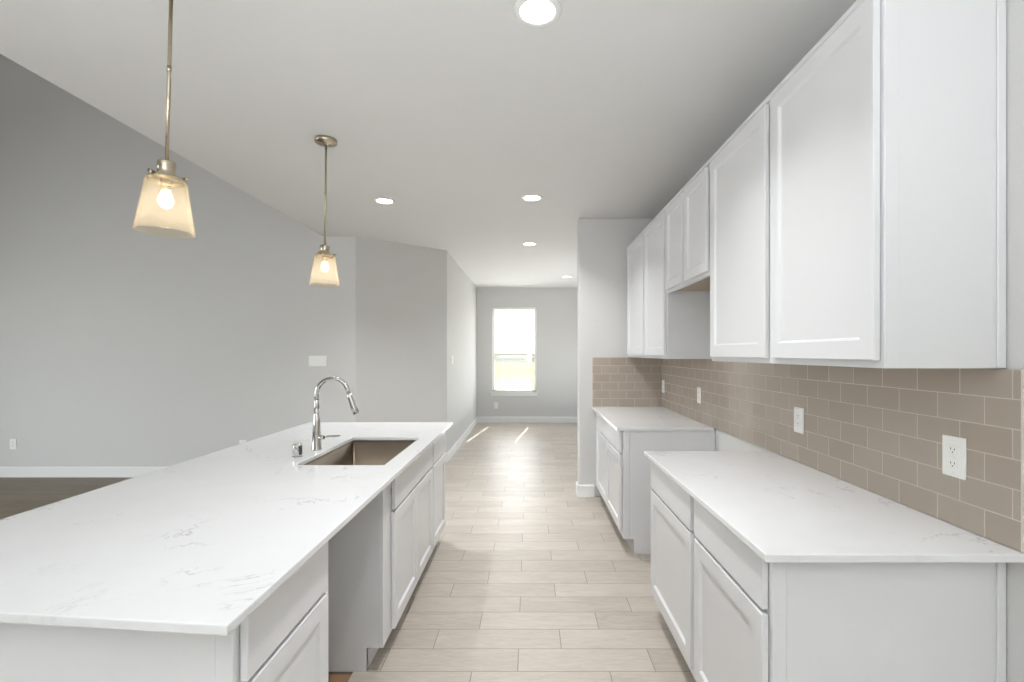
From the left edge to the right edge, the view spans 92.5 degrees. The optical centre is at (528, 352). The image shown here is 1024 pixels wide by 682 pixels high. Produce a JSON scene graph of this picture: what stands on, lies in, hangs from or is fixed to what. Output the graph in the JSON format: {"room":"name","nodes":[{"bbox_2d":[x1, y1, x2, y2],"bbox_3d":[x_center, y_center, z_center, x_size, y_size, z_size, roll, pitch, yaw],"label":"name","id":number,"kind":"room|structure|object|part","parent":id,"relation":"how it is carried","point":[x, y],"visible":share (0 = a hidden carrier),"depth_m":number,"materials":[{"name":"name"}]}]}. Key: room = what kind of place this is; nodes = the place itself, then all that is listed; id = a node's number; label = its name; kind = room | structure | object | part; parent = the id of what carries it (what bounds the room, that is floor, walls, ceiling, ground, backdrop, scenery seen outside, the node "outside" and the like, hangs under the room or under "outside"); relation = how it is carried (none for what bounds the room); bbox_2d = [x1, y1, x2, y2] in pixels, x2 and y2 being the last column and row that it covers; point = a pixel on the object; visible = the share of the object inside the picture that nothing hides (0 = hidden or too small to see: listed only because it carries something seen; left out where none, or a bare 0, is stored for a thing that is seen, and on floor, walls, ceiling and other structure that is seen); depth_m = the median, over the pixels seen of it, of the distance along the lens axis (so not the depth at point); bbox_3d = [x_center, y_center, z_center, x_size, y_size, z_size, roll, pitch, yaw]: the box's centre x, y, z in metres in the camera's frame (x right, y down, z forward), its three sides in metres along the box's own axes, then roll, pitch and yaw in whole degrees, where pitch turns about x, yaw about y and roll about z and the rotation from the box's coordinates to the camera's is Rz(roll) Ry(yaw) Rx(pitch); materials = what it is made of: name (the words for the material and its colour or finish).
{"room":"kitchen","nodes":[
{"label":"kitchen","id":0,"kind":"room"},
{"bbox_2d":[0,54,354,466],"bbox_3d":[-4.984,-1.292,5.610,6.031,5.400,0.100,0,0,0],"label":"wall","id":1,"kind":"structure","parent":0,"point":[135,331],"depth_m":5.56,"materials":[{"name":"grey paint"}]},
{"bbox_2d":[10,439,15,448],"bbox_3d":[-5.850,1.033,5.556,0.074,0.118,0.008,0,0,0],"label":"outlet","id":2,"kind":"object","parent":1,"relation":"attached to","point":[12,441],"visible":1,"depth_m":5.55,"materials":[{"name":"white plastic"}]},
{"bbox_2d":[0,467,165,476],"bbox_3d":[-4.984,1.349,5.553,6.031,0.118,0.014,0,0,0],"label":"baseboard","id":3,"kind":"structure","parent":1,"relation":"attached to","point":[4,471],"depth_m":5.55,"materials":[{"name":"white paint"}]},
{"bbox_2d":[309,356,326,365],"bbox_3d":[-2.390,0.091,5.555,0.193,0.102,0.009,0,0,0],"label":"switch plate","id":4,"kind":"object","parent":1,"relation":"attached to","point":[313,360],"visible":1,"depth_m":5.55,"materials":[{"name":"white plastic"}]},
{"bbox_2d":[0,423,695,681],"bbox_3d":[-2.450,1.468,3.210,11.300,0.120,13.620,0,0,0],"label":"floor","id":5,"kind":"structure","parent":0,"point":[526,578],"depth_m":3.01,"materials":[{"name":"beige tile"}]},
{"bbox_2d":[0,542,327,681],"bbox_3d":[-0.938,0.977,1.323,0.628,0.863,0.505,0,0,0],"label":"base cabinet","id":6,"kind":"object","parent":5,"relation":"on","point":[285,638],"visible":0.39,"depth_m":1.08,"materials":[{"name":"white paint"}]},
{"bbox_3d":[-0.666,0.924,1.074,0.041,0.758,0.006,0,0,0],"label":"scribe moulding","id":7,"kind":"part","parent":6,"relation":"part of","materials":[{"name":"white paint"}]},
{"bbox_3d":[-0.654,0.924,1.327,0.019,0.758,0.499,0,0,0],"label":"frame","id":8,"kind":"part","parent":6,"relation":"part of","materials":[{"name":"white paint"}]},
{"bbox_3d":[-0.633,0.643,1.306,0.018,0.175,0.433,0,0,0],"label":"drawer","id":9,"kind":"part","parent":6,"relation":"part of","materials":[{"name":"white paint"}]},
{"bbox_3d":[-0.633,1.016,1.306,0.018,0.544,0.433,0,0,0],"label":"door","id":10,"kind":"part","parent":6,"relation":"part of","materials":[{"name":"white paint"}]},
{"bbox_2d":[328,443,432,671],"bbox_3d":[-0.938,0.977,2.680,0.628,0.863,1.030,0,0,0],"label":"base cabinet","id":11,"kind":"object","parent":5,"relation":"on","point":[377,560],"visible":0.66,"depth_m":2.17,"materials":[{"name":"white paint"}]},
{"bbox_2d":[0,422,451,635],"bbox_3d":[-1.123,0.534,2.326,1.085,0.021,2.768,0,0,0],"label":"countertop","id":12,"kind":"structure","parent":11,"relation":"on","point":[196,545],"depth_m":1.42,"materials":[{"name":"white stone"}]},
{"bbox_2d":[292,444,302,457],"bbox_3d":[-1.168,0.491,2.470,0.051,0.066,0.051,0,0,0],"label":"air gap cap","id":13,"kind":"object","parent":12,"relation":"on","point":[296,448],"visible":1,"depth_m":2.45,"materials":[{"name":"silver metal"}]},
{"bbox_2d":[311,376,359,450],"bbox_3d":[-1.047,0.325,2.654,0.261,0.398,0.058,0,0,0],"label":"kitchen faucet","id":14,"kind":"object","parent":12,"relation":"on","point":[317,438],"visible":1,"depth_m":2.64,"materials":[{"name":"silver metal"}]},
{"bbox_2d":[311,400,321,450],"bbox_3d":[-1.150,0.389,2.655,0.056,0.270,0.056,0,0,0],"label":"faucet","id":15,"kind":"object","parent":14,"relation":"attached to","point":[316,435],"depth_m":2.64,"materials":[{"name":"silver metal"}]},
{"bbox_3d":[-1.063,0.451,2.636,0.103,0.024,0.015,0,0,12],"label":"lever","id":16,"kind":"part","parent":14,"relation":"part of","materials":[{"name":"silver metal"}]},
{"bbox_2d":[304,440,415,464],"bbox_3d":[-0.886,0.651,2.674,0.441,0.212,0.787,0,0,0],"label":"sink","id":17,"kind":"object","parent":12,"relation":"in","point":[355,452],"visible":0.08,"depth_m":3.06,"materials":[{"name":"silver metal"}]},
{"bbox_3d":[-0.654,0.924,2.680,0.019,0.758,1.030,0,0,0],"label":"frame","id":18,"kind":"part","parent":11,"relation":"part of","materials":[{"name":"white paint"}]},
{"bbox_3d":[-0.633,1.016,2.514,0.018,0.544,0.455,0,0,0],"label":"door","id":19,"kind":"part","parent":11,"relation":"part of","materials":[{"name":"white paint"}]},
{"bbox_3d":[-0.633,0.643,2.733,0.018,0.175,0.893,0,0,0],"label":"drawer","id":20,"kind":"part","parent":11,"relation":"part of","materials":[{"name":"white paint"}]},
{"bbox_3d":[-0.633,1.016,2.965,0.018,0.544,0.430,0,0,0],"label":"door","id":21,"kind":"part","parent":11,"relation":"part of","materials":[{"name":"white paint"}]},
{"bbox_2d":[431,432,444,548],"bbox_3d":[-0.938,0.977,3.438,0.628,0.863,0.484,0,0,0],"label":"base cabinet","id":22,"kind":"object","parent":5,"relation":"on","point":[438,466],"visible":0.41,"depth_m":3.43,"materials":[{"name":"white paint"}]},
{"bbox_3d":[-0.633,0.643,3.438,0.018,0.175,0.455,0,0,0],"label":"drawer","id":23,"kind":"part","parent":22,"relation":"part of","materials":[{"name":"white paint"}]},
{"bbox_2d":[596,413,714,553],"bbox_3d":[0.972,0.977,4.114,0.662,0.863,1.369,0,0,0],"label":"base cabinet","id":24,"kind":"object","parent":5,"relation":"on","point":[623,471],"visible":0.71,"depth_m":3.44,"materials":[{"name":"white paint"}]},
{"bbox_3d":[0.650,0.989,4.356,0.018,0.538,0.607,0,0,0],"label":"door","id":25,"kind":"part","parent":24,"relation":"part of","materials":[{"name":"white paint"}]},
{"bbox_3d":[0.650,0.631,4.067,0.018,0.151,1.185,0,0,0],"label":"drawer","id":26,"kind":"part","parent":24,"relation":"part of","materials":[{"name":"white paint"}]},
{"bbox_3d":[0.671,0.924,4.117,0.019,0.758,1.363,0,0,0],"label":"frame","id":27,"kind":"part","parent":24,"relation":"part of","materials":[{"name":"white paint"}]},
{"bbox_3d":[0.650,0.989,3.760,0.018,0.538,0.570,0,0,0],"label":"door","id":28,"kind":"part","parent":24,"relation":"part of","materials":[{"name":"white paint"}]},
{"bbox_3d":[0.683,0.924,3.432,0.041,0.758,0.006,0,0,0],"label":"scribe moulding","id":29,"kind":"part","parent":24,"relation":"part of","materials":[{"name":"white paint"}]},
{"bbox_2d":[592,407,713,430],"bbox_3d":[0.955,0.534,4.105,0.679,0.021,1.370,0,0,0],"label":"countertop","id":30,"kind":"structure","parent":24,"relation":"on","point":[619,418],"depth_m":3.85,"materials":[{"name":"white stone"}]},
{"bbox_3d":[1.291,0.977,3.432,0.024,0.863,0.006,0,0,0],"label":"scribe moulding","id":31,"kind":"part","parent":24,"relation":"part of","materials":[{"name":"white paint"}]},
{"bbox_2d":[651,461,1005,681],"bbox_3d":[0.972,0.977,1.968,0.662,0.863,1.264,0,0,0],"label":"base cabinet","id":32,"kind":"object","parent":5,"relation":"on","point":[732,614],"visible":0.62,"depth_m":1.34,"materials":[{"name":"white paint"}]},
{"bbox_3d":[0.650,0.631,2.267,0.018,0.151,0.634,0,0,0],"label":"drawer","id":33,"kind":"part","parent":32,"relation":"part of","materials":[{"name":"white paint"}]},
{"bbox_3d":[0.650,0.989,2.267,0.018,0.538,0.634,0,0,0],"label":"door","id":34,"kind":"part","parent":32,"relation":"part of","materials":[{"name":"white paint"}]},
{"bbox_3d":[0.671,0.924,1.971,0.019,0.758,1.258,0,0,0],"label":"frame","id":35,"kind":"part","parent":32,"relation":"part of","materials":[{"name":"white paint"}]},
{"bbox_3d":[0.650,0.631,1.627,0.018,0.151,0.557,0,0,0],"label":"drawer","id":36,"kind":"part","parent":32,"relation":"part of","materials":[{"name":"white paint"}]},
{"bbox_3d":[0.650,0.989,1.627,0.018,0.538,0.557,0,0,0],"label":"door","id":37,"kind":"part","parent":32,"relation":"part of","materials":[{"name":"white paint"}]},
{"bbox_3d":[0.683,0.924,1.339,0.041,0.758,0.006,0,0,0],"label":"scribe moulding","id":38,"kind":"part","parent":32,"relation":"part of","materials":[{"name":"white paint"}]},
{"bbox_2d":[644,451,1023,561],"bbox_3d":[0.955,0.534,1.946,0.679,0.021,1.348,0,0,0],"label":"countertop","id":39,"kind":"structure","parent":32,"relation":"on","point":[784,509],"depth_m":1.59,"materials":[{"name":"white stone"}]},
{"bbox_3d":[1.291,0.977,1.339,0.024,0.863,0.006,0,0,0],"label":"scribe moulding","id":40,"kind":"part","parent":32,"relation":"part of","materials":[{"name":"white paint"}]},
{"bbox_2d":[355,236,446,452],"bbox_3d":[-1.560,0.043,5.992,1.182,2.730,0.141,0,0,-40],"label":"wall","id":41,"kind":"structure","parent":0,"point":[401,289],"depth_m":5.91,"materials":[{"name":"grey paint"}]},
{"bbox_2d":[0,0,856,287],"bbox_3d":[0.432,-1.382,3.210,5.536,0.120,13.620,0,0,0],"label":"ceiling","id":42,"kind":"structure","parent":0,"point":[452,112],"depth_m":2.48,"materials":[{"name":"paint"}]},
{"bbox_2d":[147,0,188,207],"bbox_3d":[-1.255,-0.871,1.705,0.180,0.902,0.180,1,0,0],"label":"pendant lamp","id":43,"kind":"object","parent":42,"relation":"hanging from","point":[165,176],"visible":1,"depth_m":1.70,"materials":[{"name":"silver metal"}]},
{"bbox_2d":[160,178,171,190],"bbox_3d":[-1.262,-0.584,1.705,0.034,0.038,0.034,1,0,0],"label":"socket","id":44,"kind":"object","parent":43,"relation":"attached to","point":[165,184],"depth_m":1.69,"materials":[{"name":"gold metal"}]},
{"bbox_3d":[-1.264,-0.536,1.705,0.045,0.063,0.045,2,0,0],"label":"bulb","id":45,"kind":"part","parent":43,"relation":"part of","materials":[{"name":"white glass"}]},
{"bbox_3d":[-1.252,-0.979,1.705,0.012,0.627,0.012,2,0,0],"label":"rod","id":46,"kind":"part","parent":43,"relation":"part of","materials":[{"name":"silver metal"}]},
{"bbox_2d":[314,135,336,271],"bbox_3d":[-1.261,-0.871,3.034,0.180,0.902,0.180,1,0,0],"label":"pendant lamp","id":47,"kind":"object","parent":42,"relation":"hanging from","point":[326,141],"visible":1,"depth_m":3.02,"materials":[{"name":"silver metal"}]},
{"bbox_2d":[322,256,327,261],"bbox_3d":[-1.263,-0.584,3.034,0.034,0.038,0.034,1,0,0],"label":"socket","id":48,"kind":"object","parent":47,"relation":"attached to","point":[324,258],"depth_m":3.02,"materials":[{"name":"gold metal"}]},
{"bbox_3d":[-1.264,-0.535,3.034,0.045,0.063,0.045,1,0,0],"label":"bulb","id":49,"kind":"part","parent":47,"relation":"part of","materials":[{"name":"white glass"}]},
{"bbox_3d":[-1.260,-0.979,3.034,0.012,0.627,0.012,1,0,0],"label":"rod","id":50,"kind":"part","parent":47,"relation":"part of","materials":[{"name":"silver metal"}]},
{"bbox_2d":[373,197,395,203],"bbox_3d":[-1.255,-1.319,4.257,0.188,0.006,0.188,0,0,0],"label":"recessed light","id":51,"kind":"object","parent":42,"relation":"in","point":[381,200],"visible":1,"depth_m":4.24,"materials":[{"name":"white paint"}]},
{"bbox_2d":[522,242,536,245],"bbox_3d":[0.006,-1.319,5.930,0.188,0.006,0.188,0,0,0],"label":"recessed light","id":52,"kind":"object","parent":42,"relation":"in","point":[524,243],"visible":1,"depth_m":5.90,"materials":[{"name":"white paint"}]},
{"bbox_2d":[521,194,542,200],"bbox_3d":[0.026,-1.319,4.170,0.188,0.006,0.188,0,0,0],"label":"recessed light","id":53,"kind":"object","parent":42,"relation":"in","point":[529,197],"visible":1,"depth_m":4.15,"materials":[{"name":"white paint"}]},
{"bbox_2d":[513,0,561,26],"bbox_3d":[0.033,-1.319,1.893,0.188,0.006,0.188,0,0,0],"label":"recessed light","id":54,"kind":"object","parent":42,"relation":"in","point":[532,13],"visible":1,"depth_m":1.89,"materials":[{"name":"white paint"}]},
{"bbox_2d":[447,251,476,451],"bbox_3d":[-1.110,0.043,8.117,0.100,2.730,3.605,0,0,0],"label":"wall","id":55,"kind":"structure","parent":0,"point":[461,292],"depth_m":7.47,"materials":[{"name":"grey paint"}]},
{"bbox_2d":[447,417,476,461],"bbox_3d":[-1.053,1.349,8.117,0.014,0.118,3.605,0,0,0],"label":"baseboard","id":56,"kind":"structure","parent":55,"relation":"attached to","point":[450,453],"depth_m":7.48,"materials":[{"name":"white paint"}]},
{"bbox_2d":[477,288,576,416],"bbox_3d":[0.970,0.043,9.980,4.260,2.730,0.120,0,0,0],"label":"wall","id":57,"kind":"structure","parent":0,"point":[556,307],"depth_m":9.92,"materials":[{"name":"grey paint"}]},
{"bbox_2d":[490,308,538,395],"bbox_3d":[-0.295,-0.029,9.970,0.990,1.795,0.170,0,0,0],"label":"window","id":58,"kind":"structure","parent":57,"relation":"in","point":[493,393],"depth_m":10.01,"materials":[{"name":"white paint"}]},
{"bbox_2d":[492,307,535,390],"bbox_3d":[-0.295,-0.072,9.951,0.892,1.703,0.062,0,0,0],"label":"window blind","id":59,"kind":"object","parent":58,"relation":"attached to","point":[493,308],"visible":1,"depth_m":9.93,"materials":[{"name":"white plastic"}]},
{"bbox_3d":[-0.305,0.769,9.956,0.730,0.020,0.044,0,0,0],"label":"rail","id":60,"kind":"part","parent":59,"relation":"part of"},
{"bbox_3d":[-0.295,0.794,9.953,0.990,0.022,0.135,0,0,0],"label":"sill","id":61,"kind":"part","parent":58,"relation":"part of","materials":[{"name":"white paint"}]},
{"bbox_3d":[-0.295,0.073,10.028,0.810,0.044,0.045,0,0,0],"label":"meeting rail","id":62,"kind":"part","parent":58,"relation":"part of","materials":[{"name":"white paint"}]},
{"bbox_2d":[477,417,576,422],"bbox_3d":[0.970,1.349,9.913,4.060,0.118,0.014,0,0,0],"label":"baseboard","id":63,"kind":"structure","parent":57,"relation":"attached to","point":[479,419],"depth_m":9.91,"materials":[{"name":"white paint"}]},
{"bbox_2d":[577,218,653,495],"bbox_3d":[0.895,0.043,4.860,0.820,2.730,0.120,0,0,0],"label":"wall","id":64,"kind":"structure","parent":0,"point":[602,243],"depth_m":4.80,"materials":[{"name":"grey paint"}]},
{"bbox_2d":[576,482,578,496],"bbox_3d":[0.478,1.349,4.853,0.014,0.118,0.134,0,0,0],"label":"baseboard","id":65,"kind":"structure","parent":64,"relation":"attached to","point":[577,487],"depth_m":4.79,"materials":[{"name":"white paint"}]},
{"bbox_2d":[577,485,594,496],"bbox_3d":[0.555,1.349,4.793,0.169,0.118,0.014,0,0,0],"label":"baseboard","id":66,"kind":"structure","parent":64,"relation":"attached to","point":[584,490],"depth_m":4.79,"materials":[{"name":"white paint"}]},
{"bbox_2d":[592,357,660,406],"bbox_3d":[0.956,0.282,4.794,0.678,0.483,0.010,0,0,0],"label":"tile backsplash","id":67,"kind":"structure","parent":64,"relation":"attached to","point":[616,382],"depth_m":4.79,"materials":[{"name":"tile"}]},
{"bbox_3d":[0.620,0.282,4.794,0.005,0.483,0.010,0,0,0],"label":"edge trim","id":68,"kind":"part","parent":67,"relation":"part of","materials":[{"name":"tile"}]},
{"bbox_2d":[663,0,1023,681],"bbox_3d":[1.365,0.043,0.710,0.120,2.730,8.420,0,0,0],"label":"wall","id":69,"kind":"structure","parent":0,"point":[724,441],"depth_m":1.31,"materials":[{"name":"grey paint"}]},
{"bbox_2d":[627,206,711,358],"bbox_3d":[1.126,-0.495,4.114,0.354,1.074,1.368,0,0,0],"label":"upper cabinet","id":70,"kind":"object","parent":69,"relation":"attached to","point":[661,324],"visible":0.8,"depth_m":3.60,"materials":[{"name":"white paint"}]},
{"bbox_3d":[0.958,-0.490,4.412,0.018,1.020,0.655,0,0,0],"label":"door","id":71,"kind":"part","parent":70,"relation":"part of","materials":[{"name":"white paint"}]},
{"bbox_3d":[0.963,-1.021,4.114,0.013,0.022,1.368,0,0,0],"label":"moulding","id":72,"kind":"part","parent":70,"relation":"part of","materials":[{"name":"white paint"}]},
{"bbox_3d":[0.979,-0.495,4.114,0.019,1.074,1.368,0,0,0],"label":"frame","id":73,"kind":"part","parent":70,"relation":"part of","materials":[{"name":"white paint"}]},
{"bbox_3d":[0.958,-0.490,3.748,0.018,1.020,0.575,0,0,0],"label":"door","id":74,"kind":"part","parent":70,"relation":"part of","materials":[{"name":"white paint"}]},
{"bbox_2d":[666,159,709,292],"bbox_3d":[1.126,-0.725,3.014,0.354,0.615,0.828,0,0,0],"label":"upper cabinet","id":75,"kind":"object","parent":69,"relation":"attached to","point":[688,212],"visible":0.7,"depth_m":2.94,"materials":[{"name":"white paint"}]},
{"bbox_3d":[0.958,-0.720,3.230,0.018,0.561,0.350,0,0,0],"label":"door","id":76,"kind":"part","parent":75,"relation":"part of","materials":[{"name":"white paint"}]},
{"bbox_3d":[0.963,-1.021,3.014,0.013,0.022,0.828,0,0,0],"label":"moulding","id":77,"kind":"part","parent":75,"relation":"part of","materials":[{"name":"white paint"}]},
{"bbox_3d":[1.142,-0.436,3.014,0.306,0.014,0.796,0,0,0],"label":"panel","id":78,"kind":"part","parent":75,"relation":"part of","materials":[{"name":"wood"}]},
{"bbox_3d":[0.958,-0.720,2.820,0.018,0.561,0.370,0,0,0],"label":"door","id":79,"kind":"part","parent":75,"relation":"part of","materials":[{"name":"white paint"}]},
{"bbox_2d":[661,359,1023,552],"bbox_3d":[1.299,0.282,3.042,0.010,0.483,3.516,0,0,0],"label":"tile backsplash","id":80,"kind":"structure","parent":69,"relation":"attached to","point":[880,431],"depth_m":1.76,"materials":[{"name":"tile"}]},
{"bbox_2d":[662,380,664,392],"bbox_3d":[1.291,0.321,4.715,0.008,0.122,0.076,0,0,0],"label":"outlet","id":81,"kind":"object","parent":80,"relation":"attached to","point":[663,381],"visible":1,"depth_m":4.70,"materials":[{"name":"white plastic"}]},
{"bbox_2d":[697,387,700,403],"bbox_3d":[1.291,0.321,3.720,0.008,0.122,0.080,0,0,0],"label":"outlet","id":82,"kind":"object","parent":80,"relation":"attached to","point":[698,388],"visible":1,"depth_m":3.71,"materials":[{"name":"white plastic"}]},
{"bbox_2d":[794,406,803,433],"bbox_3d":[1.291,0.321,2.345,0.008,0.122,0.082,0,0,0],"label":"outlet","id":83,"kind":"object","parent":80,"relation":"attached to","point":[798,412],"visible":1,"depth_m":2.34,"materials":[{"name":"white plastic"}]},
{"bbox_2d":[796,413,799,426],"bbox_3d":[1.288,0.321,2.345,0.003,0.067,0.033,0,0,0],"label":"receptacle","id":84,"kind":"object","parent":83,"relation":"attached to","point":[797,414],"depth_m":2.34,"materials":[{"name":"white plastic"}]},
{"bbox_2d":[942,434,965,479],"bbox_3d":[1.290,0.315,1.489,0.009,0.124,0.082,0,0,0],"label":"outlet","id":85,"kind":"object","parent":80,"relation":"attached to","point":[953,447],"visible":1,"depth_m":1.48,"materials":[{"name":"white plastic"}]},
{"bbox_2d":[948,445,957,468],"bbox_3d":[1.288,0.315,1.489,0.003,0.067,0.033,0,0,0],"label":"receptacle","id":86,"kind":"object","parent":85,"relation":"attached to","point":[952,449],"depth_m":1.49,"materials":[{"name":"white plastic"}]},
{"bbox_3d":[1.299,0.282,1.287,0.010,0.483,0.006,0,0,0],"label":"edge trim","id":87,"kind":"part","parent":80,"relation":"part of","materials":[{"name":"tile"}]},
{"bbox_2d":[710,0,1005,367],"bbox_3d":[1.126,-0.495,1.967,0.354,1.074,1.262,0,0,0],"label":"upper cabinet","id":88,"kind":"object","parent":69,"relation":"attached to","point":[858,211],"visible":1,"depth_m":1.35,"materials":[{"name":"white paint"}]},
{"bbox_3d":[0.958,-0.490,2.271,0.018,1.020,0.598,0,0,0],"label":"door","id":89,"kind":"part","parent":88,"relation":"part of","materials":[{"name":"white paint"}]},
{"bbox_3d":[0.963,-1.021,1.970,0.013,0.022,1.256,0,0,0],"label":"moulding","id":90,"kind":"part","parent":88,"relation":"part of","materials":[{"name":"white paint"}]},
{"bbox_3d":[0.979,-0.495,1.970,0.019,1.074,1.256,0,0,0],"label":"frame","id":91,"kind":"part","parent":88,"relation":"part of","materials":[{"name":"white paint"}]},
{"bbox_3d":[0.958,-0.490,1.639,0.018,1.020,0.578,0,0,0],"label":"door","id":92,"kind":"part","parent":88,"relation":"part of","materials":[{"name":"white paint"}]},
{"bbox_3d":[0.991,-0.495,1.339,0.041,1.074,0.006,0,0,0],"label":"scribe moulding","id":93,"kind":"part","parent":88,"relation":"part of","materials":[{"name":"white paint"}]},
{"bbox_3d":[1.291,-0.495,1.339,0.024,1.074,0.006,0,0,0],"label":"scribe moulding","id":94,"kind":"part","parent":88,"relation":"part of","materials":[{"name":"white paint"}]},
{"label":"outside","id":95,"kind":"structure","parent":0,"visible":0},
{"bbox_3d":[0.000,2.158,85.160,120.000,0.300,149.680,0,0,0],"label":"ground","id":96,"kind":"structure","parent":95,"visible":0},
{"bbox_2d":[495,345,529,361],"bbox_3d":[-3.000,0.308,82.000,6.300,3.400,8.800,0,0,0],"label":"house","id":97,"kind":"structure","parent":96,"relation":"on","point":[504,350],"depth_m":78.15,"materials":[{"name":"beige"}]},
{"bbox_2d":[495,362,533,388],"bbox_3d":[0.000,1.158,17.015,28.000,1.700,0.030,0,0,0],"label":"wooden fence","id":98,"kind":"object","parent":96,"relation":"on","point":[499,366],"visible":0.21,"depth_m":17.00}
]}

